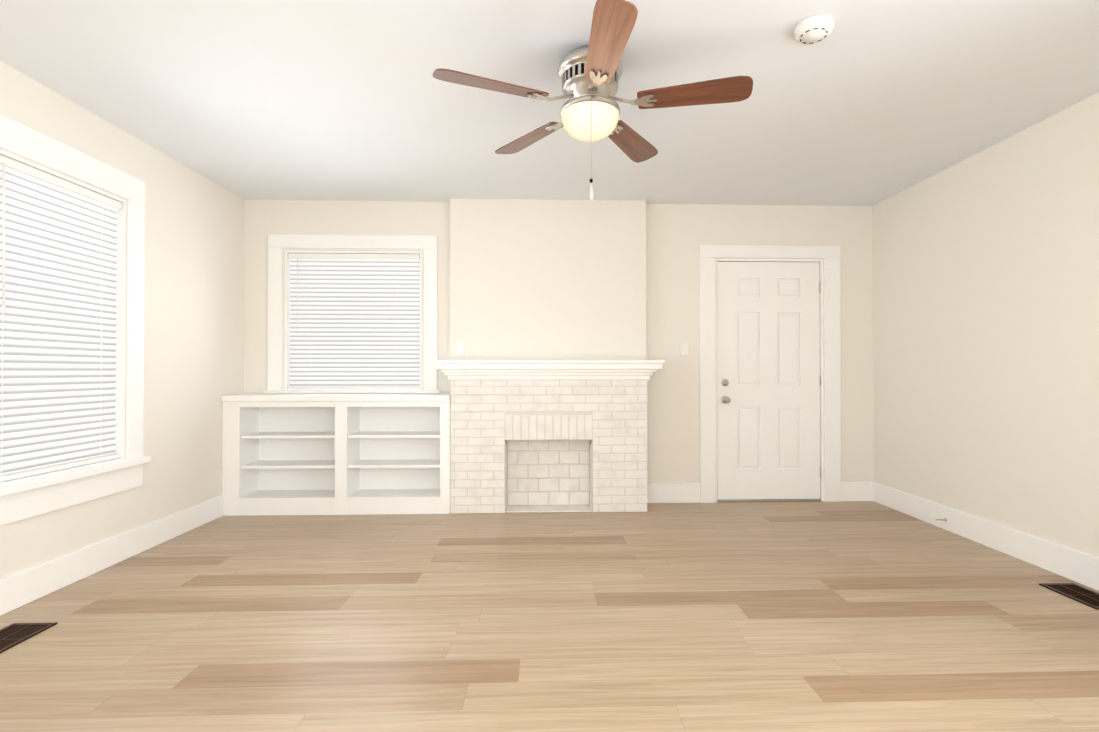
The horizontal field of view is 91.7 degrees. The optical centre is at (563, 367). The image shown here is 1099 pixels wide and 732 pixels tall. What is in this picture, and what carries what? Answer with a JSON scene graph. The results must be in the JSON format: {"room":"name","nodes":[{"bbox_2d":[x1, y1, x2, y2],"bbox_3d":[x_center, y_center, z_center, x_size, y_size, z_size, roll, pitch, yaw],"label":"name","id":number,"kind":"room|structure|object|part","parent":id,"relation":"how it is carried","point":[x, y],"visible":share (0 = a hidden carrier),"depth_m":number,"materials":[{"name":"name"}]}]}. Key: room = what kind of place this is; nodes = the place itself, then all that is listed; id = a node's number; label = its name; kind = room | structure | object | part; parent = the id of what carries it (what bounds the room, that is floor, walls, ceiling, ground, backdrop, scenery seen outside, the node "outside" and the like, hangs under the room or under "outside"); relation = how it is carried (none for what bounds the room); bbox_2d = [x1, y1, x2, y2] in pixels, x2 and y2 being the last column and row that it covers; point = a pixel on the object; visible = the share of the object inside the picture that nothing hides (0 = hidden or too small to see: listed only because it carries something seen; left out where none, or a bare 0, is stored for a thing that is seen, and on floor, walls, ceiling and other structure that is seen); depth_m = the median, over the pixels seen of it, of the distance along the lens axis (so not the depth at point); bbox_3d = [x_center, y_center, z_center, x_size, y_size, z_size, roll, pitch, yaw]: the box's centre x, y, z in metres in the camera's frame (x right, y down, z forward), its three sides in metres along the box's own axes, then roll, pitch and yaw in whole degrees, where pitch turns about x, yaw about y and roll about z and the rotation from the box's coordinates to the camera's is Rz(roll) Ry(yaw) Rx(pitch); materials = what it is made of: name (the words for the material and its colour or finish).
{"room":"living room","nodes":[
{"label":"living room","id":0,"kind":"room"},
{"bbox_2d":[0,61,244,578],"bbox_3d":[-2.637,-0.142,1.560,0.150,2.550,5.750,0,0,-2],"label":"wall","id":1,"kind":"structure","parent":0,"point":[194,304],"depth_m":3.54,"materials":[{"name":"white paint"}]},
{"bbox_2d":[0,114,150,525],"bbox_3d":[-2.652,-0.212,2.748,0.200,1.884,1.167,0,0,-2],"label":"window","id":2,"kind":"structure","parent":1,"relation":"in","point":[62,312],"depth_m":2.81,"materials":[{"name":"white paint"}]},
{"bbox_2d":[0,495,222,615],"bbox_3d":[-2.549,1.050,1.404,0.016,0.165,5.447,0,0,-2],"label":"baseboard","id":3,"kind":"structure","parent":1,"relation":"attached to","point":[25,587],"depth_m":2.97,"materials":[{"name":"white paint"}]},
{"bbox_2d":[450,199,645,359],"bbox_3d":[-0.125,-0.726,4.484,1.636,1.341,0.080,0,0,-2],"label":"wall","id":4,"kind":"structure","parent":0,"point":[533,279],"depth_m":4.44,"materials":[{"name":"white paint"}]},
{"bbox_2d":[455,341,463,354],"bbox_3d":[-0.858,-0.156,4.407,0.072,0.116,0.016,0,0,-2],"label":"light switch","id":5,"kind":"object","parent":4,"relation":"attached to","point":[459,347],"visible":1,"depth_m":4.41,"materials":[{"name":"white plastic"}]},
{"bbox_2d":[0,501,1098,731],"bbox_3d":[0.106,1.194,1.641,5.640,0.120,6.050,0,0,-2],"label":"floor","id":6,"kind":"structure","parent":0,"point":[782,617],"depth_m":2.31,"materials":[{"name":"brown wood"}]},
{"bbox_2d":[0,623,57,652],"bbox_3d":[-2.334,1.135,2.216,0.190,0.007,0.295,0,0,-2],"label":"floor vent","id":7,"kind":"object","parent":6,"relation":"in","point":[13,635],"visible":1,"depth_m":2.28,"materials":[{"name":"brown metal"}]},
{"bbox_2d":[221,394,450,515],"bbox_3d":[-1.773,0.687,4.299,1.753,0.930,0.315,0,0,-2],"label":"bookcase","id":8,"kind":"object","parent":6,"relation":"on","point":[326,454],"visible":0.98,"depth_m":4.27,"materials":[{"name":"white paint"}]},
{"bbox_2d":[433,360,664,513],"bbox_3d":[-0.114,0.549,4.310,1.790,1.206,0.404,0,0,-2],"label":"fireplace","id":9,"kind":"object","parent":6,"relation":"on","point":[548,435],"visible":1,"depth_m":4.22,"materials":[{"name":"brick"}]},
{"bbox_2d":[1038,583,1098,609],"bbox_3d":[2.594,1.137,2.657,0.190,0.007,0.295,0,0,-2],"label":"floor vent","id":10,"kind":"object","parent":6,"relation":"in","point":[1082,595],"visible":1,"depth_m":2.69,"materials":[{"name":"brown metal"}]},
{"bbox_2d":[0,0,1098,205],"bbox_3d":[0.106,-1.476,1.660,5.640,0.120,6.050,0,0,-2],"label":"ceiling","id":11,"kind":"structure","parent":0,"point":[869,102],"depth_m":2.69,"materials":[{"name":"white paint"}]},
{"bbox_2d":[432,0,752,200],"bbox_3d":[0.131,-1.060,2.375,1.349,0.702,1.308,0,0,-2],"label":"ceiling fan","id":12,"kind":"object","parent":11,"relation":"hanging from","point":[590,75],"visible":1,"depth_m":2.31,"materials":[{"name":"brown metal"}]},
{"bbox_3d":[-0.239,-1.198,2.270,0.618,0.062,0.145,0,0,-23],"label":"blade","id":13,"kind":"part","parent":12,"relation":"part of","materials":[{"name":"brown wood"}]},
{"bbox_3d":[-0.135,-1.194,2.717,0.145,0.062,0.618,0,-1,-41],"label":"blade","id":14,"kind":"part","parent":12,"relation":"part of","materials":[{"name":"brown wood"}]},
{"bbox_3d":[0.121,-1.093,2.421,0.262,0.102,0.262,0,0,-2],"label":"globe","id":15,"kind":"part","parent":12,"relation":"part of","materials":[{"name":"white glass"}]},
{"bbox_3d":[0.154,-1.199,2.032,0.145,0.062,0.618,0,0,-5],"label":"blade","id":16,"kind":"part","parent":12,"relation":"part of","materials":[{"name":"brown wood"}]},
{"bbox_3d":[0.323,-1.194,2.756,0.145,0.062,0.618,0,0,31],"label":"blade","id":17,"kind":"part","parent":12,"relation":"part of","materials":[{"name":"brown wood"}]},
{"bbox_3d":[0.502,-1.197,2.333,0.618,0.062,0.145,0,0,13],"label":"blade","id":18,"kind":"part","parent":12,"relation":"part of","materials":[{"name":"brown wood"}]},
{"bbox_2d":[793,14,833,43],"bbox_3d":[1.036,-1.388,2.210,0.154,0.047,0.154,0,0,-2],"label":"smoke detector","id":19,"kind":"object","parent":11,"relation":"attached to","point":[814,29],"visible":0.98,"depth_m":2.18,"materials":[{"name":"white plastic"}]},
{"bbox_2d":[244,199,873,482],"bbox_3d":[0.009,-0.121,4.599,5.640,2.550,0.150,0,0,-2],"label":"wall","id":20,"kind":"structure","parent":0,"point":[677,235],"depth_m":4.56,"materials":[{"name":"white paint"}]},
{"bbox_2d":[264,234,439,393],"bbox_3d":[-1.760,-0.441,4.525,1.444,1.324,0.185,0,0,-2],"label":"window","id":21,"kind":"structure","parent":20,"relation":"in","point":[353,320],"depth_m":4.49,"materials":[{"name":"white paint"}]},
{"bbox_2d":[647,483,699,502],"bbox_3d":[0.911,1.072,4.537,0.504,0.165,0.016,0,0,-2],"label":"baseboard","id":22,"kind":"structure","parent":20,"relation":"attached to","point":[656,492],"depth_m":4.53,"materials":[{"name":"white paint"}]},
{"bbox_2d":[680,342,688,355],"bbox_3d":[1.033,-0.155,4.549,0.072,0.116,0.016,0,0,-2],"label":"light switch","id":23,"kind":"object","parent":20,"relation":"attached to","point":[684,348],"visible":1,"depth_m":4.55,"materials":[{"name":"white plastic"}]},
{"bbox_2d":[717,262,820,499],"bbox_3d":[1.772,0.115,4.581,0.903,2.042,0.115,0,0,-2],"label":"door","id":24,"kind":"structure","parent":20,"relation":"in","point":[768,380],"depth_m":4.59,"materials":[{"name":"white paint"}]},
{"bbox_2d":[699,245,840,502],"bbox_3d":[1.770,0.056,4.644,1.219,2.197,0.173,0,0,-2],"label":"door frame","id":25,"kind":"structure","parent":20,"relation":"attached to","point":[830,457],"depth_m":4.57,"materials":[{"name":"white paint"}]},
{"bbox_2d":[873,92,1098,557],"bbox_3d":[2.850,-0.140,1.741,0.150,2.550,5.750,0,0,-2],"label":"wall","id":26,"kind":"structure","parent":0,"point":[986,326],"depth_m":3.32,"materials":[{"name":"white paint"}]},
{"bbox_2d":[868,482,1098,590],"bbox_3d":[2.765,1.052,1.730,0.020,0.165,5.750,0,0,-2],"label":"baseboard","id":27,"kind":"structure","parent":26,"relation":"attached to","point":[1082,568],"depth_m":3.32,"materials":[{"name":"white paint"}]}
]}

